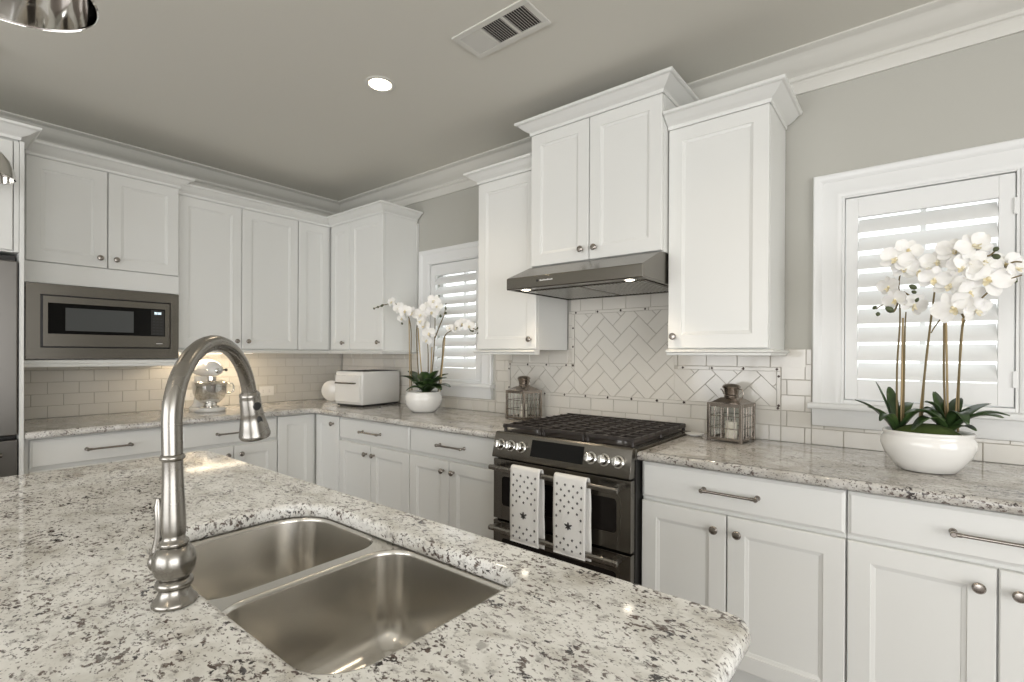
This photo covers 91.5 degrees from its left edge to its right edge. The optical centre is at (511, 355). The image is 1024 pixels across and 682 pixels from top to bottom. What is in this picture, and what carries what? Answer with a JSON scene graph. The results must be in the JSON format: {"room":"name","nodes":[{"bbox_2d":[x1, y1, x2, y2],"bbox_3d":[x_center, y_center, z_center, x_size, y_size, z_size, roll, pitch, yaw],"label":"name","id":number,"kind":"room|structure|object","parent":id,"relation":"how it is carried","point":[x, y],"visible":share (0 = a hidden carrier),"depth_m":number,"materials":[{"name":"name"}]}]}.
{"room":"kitchen","nodes":[
{"label":"kitchen","id":0,"kind":"room"},
{"bbox_2d":[24,286,322,419],"bbox_3d":[-3.612,-0.029,1.984,0.150,2.708,6.500,0,0,39],"label":"wall","id":1,"kind":"structure","parent":0,"point":[24,286],"depth_m":2.90,"materials":[{"name":"grey paint"}]},
{"bbox_2d":[0,117,41,255],"bbox_3d":[-2.844,-0.795,2.226,0.713,0.598,0.997,0,0,39],"label":"upper cabinet","id":2,"kind":"object","parent":1,"relation":"attached to","point":[12,132],"visible":0.82,"depth_m":2.36,"materials":[{"name":"white paint"}]},
{"bbox_2d":[24,140,194,366],"bbox_3d":[-2.427,-0.530,2.981,0.421,1.181,0.802,0,0,39],"label":"upper cabinet","id":3,"kind":"object","parent":1,"relation":"attached to","point":[91,220],"visible":0.91,"depth_m":2.83,"materials":[{"name":"white paint"}]},
{"bbox_2d":[25,282,178,358],"bbox_3d":[-2.450,-0.185,2.978,0.357,0.402,0.696,0,0,39],"label":"microwave","id":4,"kind":"object","parent":3,"relation":"in","point":[67,326],"visible":0.99,"depth_m":2.83,"materials":[{"name":"silver metal"}]},
{"bbox_2d":[24,347,341,419],"bbox_3d":[-2.188,0.159,3.633,0.008,0.418,2.121,0,0,39],"label":"tile backsplash","id":5,"kind":"structure","parent":1,"relation":"attached to","point":[49,392],"depth_m":3.29,"materials":[{"name":"beige tile"}]},
{"bbox_2d":[185,390,193,400],"bbox_3d":[-2.279,0.277,3.506,0.007,0.074,0.113,0,0,39],"label":"wall outlet","id":6,"kind":"object","parent":5,"relation":"attached to","point":[189,395],"visible":0.41,"depth_m":3.51,"materials":[{"name":"white plastic"}]},
{"bbox_2d":[259,386,273,395],"bbox_3d":[-1.935,0.278,3.935,0.007,0.074,0.113,0,0,39],"label":"wall outlet","id":7,"kind":"object","parent":5,"relation":"attached to","point":[264,390],"visible":0.94,"depth_m":3.93,"materials":[{"name":"white plastic"}]},
{"bbox_2d":[178,195,297,349],"bbox_3d":[-1.992,-0.563,3.580,0.348,1.034,0.802,0,0,39],"label":"upper cabinet","id":8,"kind":"object","parent":1,"relation":"attached to","point":[238,267],"visible":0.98,"depth_m":3.46,"materials":[{"name":"white paint"}]},
{"bbox_2d":[297,221,349,349],"bbox_3d":[-1.463,-0.560,4.044,0.592,1.031,0.574,0,0,39],"label":"upper cabinet","id":9,"kind":"object","parent":1,"relation":"attached to","point":[323,252],"visible":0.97,"depth_m":3.92,"materials":[{"name":"white paint"}]},
{"bbox_2d":[179,349,416,353],"bbox_3d":[-1.437,-0.029,3.505,0.744,0.027,1.380,0,0,39],"label":"rail","id":10,"kind":"object","parent":9,"relation":"attached to","point":[180,350],"visible":0.82,"depth_m":3.71,"materials":[{"name":"white paint"}]},
{"bbox_2d":[179,184,422,227],"bbox_3d":[-1.403,-1.060,3.480,0.758,0.064,1.380,0,0,39],"label":"crown molding","id":11,"kind":"structure","parent":9,"relation":"attached to","point":[189,190],"depth_m":3.62,"materials":[{"name":"white paint"}]},
{"bbox_2d":[0,0,934,200],"bbox_3d":[-0.701,-1.364,-0.351,7.600,0.100,6.800,0,0,39],"label":"ceiling","id":12,"kind":"structure","parent":0,"point":[271,91],"depth_m":2.28,"materials":[{"name":"white paint"}]},
{"bbox_2d":[0,151,16,183],"bbox_3d":[-2.247,-1.043,2.099,0.233,0.564,0.233,0,0,39],"label":"pendant lamp","id":13,"kind":"object","parent":12,"relation":"hanging from","point":[7,174],"visible":1,"depth_m":2.13,"materials":[{"name":"silver metal"}]},
{"bbox_2d":[0,0,98,31],"bbox_3d":[-0.826,-0.958,0.799,0.255,0.716,0.255,0,0,39],"label":"pendant lamp","id":14,"kind":"object","parent":12,"relation":"hanging from","point":[47,15],"visible":1,"depth_m":0.91,"materials":[{"name":"silver metal"}]},
{"bbox_2d":[365,76,394,91],"bbox_3d":[-0.640,-1.317,2.422,0.144,0.006,0.144,0,0,39],"label":"recessed light","id":15,"kind":"object","parent":12,"relation":"in","point":[377,84],"visible":1,"depth_m":2.42,"materials":[{"name":"white paint"}]},
{"bbox_2d":[452,0,550,58],"bbox_3d":[-0.048,-1.311,2.013,0.380,0.008,0.176,0,0,39],"label":"ceiling vent","id":16,"kind":"object","parent":12,"relation":"in","point":[521,18],"visible":1,"depth_m":2.00,"materials":[{"name":"white paint"}]},
{"bbox_2d":[404,31,1023,465],"bbox_3d":[1.316,-0.006,2.292,7.450,2.708,0.150,0,0,39],"label":"wall","id":17,"kind":"structure","parent":0,"point":[972,96],"depth_m":2.06,"materials":[{"name":"grey paint"}]},
{"bbox_2d":[350,213,416,350],"bbox_3d":[-0.999,-0.559,3.816,0.412,1.034,0.348,0,0,39],"label":"upper cabinet","id":18,"kind":"object","parent":17,"relation":"attached to","point":[382,245],"visible":0.98,"depth_m":3.69,"materials":[{"name":"white paint"}]},
{"bbox_2d":[415,223,418,349],"bbox_3d":[-0.726,-0.528,3.817,0.008,0.966,0.023,0,0,39],"label":"trim","id":19,"kind":"structure","parent":18,"relation":"attached to","point":[417,224],"depth_m":3.81,"materials":[{"name":"white paint"}]},
{"bbox_2d":[418,241,494,398],"bbox_3d":[-0.379,-0.249,3.621,0.763,1.079,0.199,0,0,39],"label":"window","id":20,"kind":"structure","parent":17,"relation":"in","point":[467,381],"depth_m":3.58,"materials":[{"name":"white paint"}]},
{"bbox_2d":[0,0,1023,216],"bbox_3d":[-0.702,-1.241,-0.350,7.300,0.146,6.500,0,0,39],"label":"trim","id":21,"kind":"structure","parent":17,"relation":"attached to","point":[937,27],"depth_m":2.21,"materials":[{"name":"white paint"}]},
{"bbox_2d":[463,153,567,354],"bbox_3d":[0.018,-0.548,2.979,0.501,1.081,0.380,0,0,39],"label":"upper cabinet","id":22,"kind":"object","parent":17,"relation":"attached to","point":[509,322],"visible":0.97,"depth_m":2.86,"materials":[{"name":"white paint"}]},
{"bbox_2d":[507,251,667,299],"bbox_3d":[0.437,-0.397,2.515,0.726,0.141,0.580,0,0,39],"label":"range hood","id":23,"kind":"object","parent":17,"relation":"attached to","point":[644,273],"visible":0.9,"depth_m":2.33,"materials":[{"name":"silver metal"}]},
{"bbox_2d":[514,66,699,267],"bbox_3d":[0.483,-0.854,2.568,0.860,0.768,0.440,0,0,39],"label":"upper cabinet","id":24,"kind":"object","parent":17,"relation":"attached to","point":[600,172],"visible":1,"depth_m":2.40,"materials":[{"name":"white paint"}]},
{"bbox_2d":[342,293,1023,464],"bbox_3d":[0.329,0.009,2.978,4.748,0.746,0.014,0,0,39],"label":"tile backsplash","id":25,"kind":"structure","parent":17,"relation":"attached to","point":[616,363],"depth_m":2.66,"materials":[{"name":"beige tile"}]},
{"bbox_2d":[663,74,801,355],"bbox_3d":[0.975,-0.542,2.211,0.484,1.081,0.380,0,0,39],"label":"upper cabinet","id":26,"kind":"object","parent":17,"relation":"attached to","point":[726,255],"visible":1,"depth_m":2.12,"materials":[{"name":"white paint"}]},
{"bbox_2d":[807,138,1023,441],"bbox_3d":[1.645,-0.235,1.997,0.771,1.079,0.199,0,0,39],"label":"window","id":27,"kind":"structure","parent":17,"relation":"in","point":[993,171],"depth_m":1.98,"materials":[{"name":"white paint"}]},
{"bbox_3d":[-0.714,1.294,-0.345,7.600,0.100,6.800,0,0,39],"label":"floor","id":28,"kind":"structure","parent":0,"visible":0},
{"bbox_2d":[0,255,17,476],"bbox_3d":[-2.860,0.363,2.196,0.702,1.691,0.913,0,0,39],"label":"refrigerator","id":29,"kind":"object","parent":28,"relation":"on","point":[8,265],"visible":0.75,"depth_m":2.35,"materials":[{"name":"silver metal"}]},
{"bbox_2d":[14,141,23,474],"bbox_3d":[-2.605,0.101,2.595,0.653,2.256,0.017,0,0,39],"label":"end panel","id":30,"kind":"object","parent":28,"relation":"on","point":[19,257],"visible":0.27,"depth_m":2.39,"materials":[{"name":"white paint"}]},
{"bbox_2d":[24,427,160,473],"bbox_3d":[-2.389,0.816,2.863,0.642,0.826,0.670,0,0,39],"label":"base cabinet","id":31,"kind":"object","parent":28,"relation":"on","point":[71,451],"depth_m":2.62,"materials":[{"name":"white paint"}]},
{"bbox_2d":[183,416,276,471],"bbox_3d":[-1.997,0.817,3.351,0.642,0.826,0.570,0,0,39],"label":"base cabinet","id":32,"kind":"object","parent":28,"relation":"on","point":[221,437],"visible":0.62,"depth_m":3.17,"materials":[{"name":"white paint"}]},
{"bbox_2d":[276,413,341,490],"bbox_3d":[-1.438,0.819,3.831,0.912,0.826,0.872,0,0,39],"label":"base cabinet","id":33,"kind":"object","parent":28,"relation":"on","point":[307,443],"visible":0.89,"depth_m":3.51,"materials":[{"name":"white paint"}]},
{"bbox_2d":[24,398,537,438],"bbox_3d":[-1.259,0.391,2.895,2.382,0.034,2.131,0,0,39],"label":"countertop","id":34,"kind":"structure","parent":33,"relation":"on","point":[459,421],"depth_m":3.01,"materials":[{"name":"grey stone"}]},
{"bbox_2d":[189,359,234,411],"bbox_3d":[-2.058,0.196,3.366,0.280,0.346,0.253,0,0,-1],"label":"stand mixer","id":35,"kind":"object","parent":34,"relation":"on","point":[207,392],"visible":0.94,"depth_m":3.29,"materials":[{"name":"white metal"}]},
{"bbox_2d":[191,381,234,407],"bbox_3d":[-2.014,0.258,3.365,0.218,0.172,0.261,0,0,39],"label":"bowl","id":36,"kind":"object","parent":35,"relation":"on","point":[207,394],"depth_m":3.29,"materials":[{"name":"silver metal"}]},
{"bbox_2d":[321,380,334,400],"bbox_3d":[-1.480,0.286,4.098,0.168,0.168,0.012,0,0,0],"label":"round platter","id":37,"kind":"object","parent":34,"relation":"on","point":[328,388],"visible":0.66,"depth_m":4.09,"materials":[{"name":"white ceramic"}]},
{"bbox_2d":[335,369,399,406],"bbox_3d":[-1.111,0.242,3.812,0.290,0.261,0.425,0,0,31],"label":"bread box","id":38,"kind":"object","parent":34,"relation":"on","point":[360,388],"visible":1,"depth_m":3.69,"materials":[{"name":"white metal"}]},
{"bbox_2d":[373,295,477,412],"bbox_3d":[-0.563,-0.015,3.342,0.904,0.780,0.270,0,0,39],"label":"potted orchid","id":39,"kind":"object","parent":34,"relation":"on","point":[425,399],"visible":0.99,"depth_m":3.35,"materials":[{"name":"white plant"}]},
{"bbox_2d":[505,376,541,420],"bbox_3d":[0.072,0.250,3.021,0.160,0.260,0.160,0,0,-44],"label":"candle lantern","id":40,"kind":"object","parent":34,"relation":"on","point":[524,388],"visible":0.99,"depth_m":2.99,"materials":[{"name":"silver metal"}]},
{"bbox_2d":[519,404,526,416],"bbox_3d":[0.071,0.330,3.021,0.051,0.076,0.052,0,0,8],"label":"candle","id":41,"kind":"object","parent":40,"relation":"on","point":[521,404],"depth_m":3.00,"materials":[{"name":"white wax"}]},
{"bbox_2d":[339,417,411,512],"bbox_3d":[-0.721,0.823,3.402,0.739,0.826,0.642,0,0,39],"label":"base cabinet","id":42,"kind":"object","parent":28,"relation":"on","point":[374,457],"visible":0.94,"depth_m":3.15,"materials":[{"name":"white paint"}]},
{"bbox_2d":[410,427,496,539],"bbox_3d":[-0.152,0.827,2.946,0.714,0.826,0.642,0,0,39],"label":"base cabinet","id":43,"kind":"object","parent":28,"relation":"on","point":[452,482],"visible":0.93,"depth_m":2.72,"materials":[{"name":"white paint"}]},
{"bbox_2d":[488,413,690,585],"bbox_3d":[0.382,0.790,2.451,0.730,0.906,0.745,0,0,39],"label":"gas range","id":44,"kind":"object","parent":28,"relation":"on","point":[604,450],"visible":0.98,"depth_m":2.17,"materials":[{"name":"black metal"}]},
{"bbox_2d":[510,464,544,548],"bbox_3d":[0.066,0.676,2.239,0.172,0.354,0.041,0,0,39],"label":"dish towel","id":45,"kind":"object","parent":44,"relation":"hanging from","point":[527,490],"visible":1,"depth_m":2.22,"materials":[{"name":"white fabric"}]},
{"bbox_2d":[553,472,591,561],"bbox_3d":[0.250,0.674,2.091,0.169,0.347,0.041,0,0,39],"label":"dish towel","id":46,"kind":"object","parent":44,"relation":"hanging from","point":[571,497],"visible":0.98,"depth_m":2.07,"materials":[{"name":"white fabric"}]},
{"bbox_2d":[507,428,690,459],"bbox_3d":[0.417,0.397,2.492,0.730,0.048,0.638,0,0,39],"label":"cooktop","id":47,"kind":"object","parent":44,"relation":"in","point":[645,444],"depth_m":2.25,"materials":[{"name":"grey metal"}]},
{"bbox_2d":[642,461,847,681],"bbox_3d":[0.976,0.834,2.040,0.697,0.826,0.642,0,0,39],"label":"base cabinet","id":48,"kind":"object","parent":28,"relation":"on","point":[770,554],"visible":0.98,"depth_m":1.76,"materials":[{"name":"white paint"}]},
{"bbox_2d":[637,434,1023,514],"bbox_3d":[1.307,0.406,1.782,1.540,0.034,0.654,0,0,39],"label":"countertop","id":49,"kind":"structure","parent":48,"relation":"on","point":[998,487],"depth_m":1.71,"materials":[{"name":"grey stone"}]},
{"bbox_2d":[685,432,703,435],"bbox_3d":[0.881,0.379,2.409,0.088,0.012,0.088,0,0,39],"label":"dish","id":50,"kind":"object","parent":49,"relation":"on","point":[687,433],"visible":1,"depth_m":2.40,"materials":[{"name":"white ceramic"}]},
{"bbox_2d":[706,383,755,443],"bbox_3d":[1.004,0.256,2.285,0.160,0.260,0.160,0,0,-43],"label":"candle lantern","id":51,"kind":"object","parent":49,"relation":"on","point":[731,399],"visible":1,"depth_m":2.26,"materials":[{"name":"silver metal"}]},
{"bbox_2d":[725,419,736,438],"bbox_3d":[1.004,0.332,2.285,0.052,0.086,0.052,0,0,39],"label":"candle","id":52,"kind":"object","parent":51,"relation":"on","point":[730,422],"depth_m":2.26,"materials":[{"name":"white wax"}]},
{"bbox_2d":[855,232,1023,474],"bbox_3d":[1.423,-0.009,1.688,0.431,0.795,0.216,0,0,29],"label":"potted orchid","id":53,"kind":"object","parent":49,"relation":"on","point":[940,447],"visible":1,"depth_m":1.65,"materials":[{"name":"white plant"}]},
{"bbox_2d":[846,490,1023,681],"bbox_3d":[1.521,0.838,1.603,0.696,0.826,0.642,0,0,39],"label":"base cabinet","id":54,"kind":"object","parent":28,"relation":"on","point":[935,591],"visible":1,"depth_m":1.47,"materials":[{"name":"white paint"}]},
{"bbox_3d":[-0.742,0.829,1.001,1.905,0.825,0.962,0,0,39],"label":"cabinet","id":55,"kind":"object","parent":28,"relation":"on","visible":0},
{"bbox_2d":[0,451,750,681],"bbox_3d":[-0.821,0.398,0.887,2.031,0.034,1.245,0,0,39],"label":"countertop","id":56,"kind":"structure","parent":55,"relation":"on","point":[77,591],"depth_m":0.75,"materials":[{"name":"stone"}]},
{"bbox_2d":[147,335,270,611],"bbox_3d":[-0.534,0.173,0.907,0.067,0.419,0.333,-1,0,-3],"label":"kitchen faucet","id":57,"kind":"object","parent":56,"relation":"on","point":[171,561],"visible":1,"depth_m":0.77,"materials":[{"name":"silver metal"}]},
{"bbox_2d":[190,517,506,673],"bbox_3d":[-0.380,0.521,0.952,0.780,0.204,0.438,0,0,39],"label":"sink","id":58,"kind":"object","parent":56,"relation":"in","point":[324,595],"visible":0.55,"depth_m":1.04,"materials":[{"name":"silver metal"}]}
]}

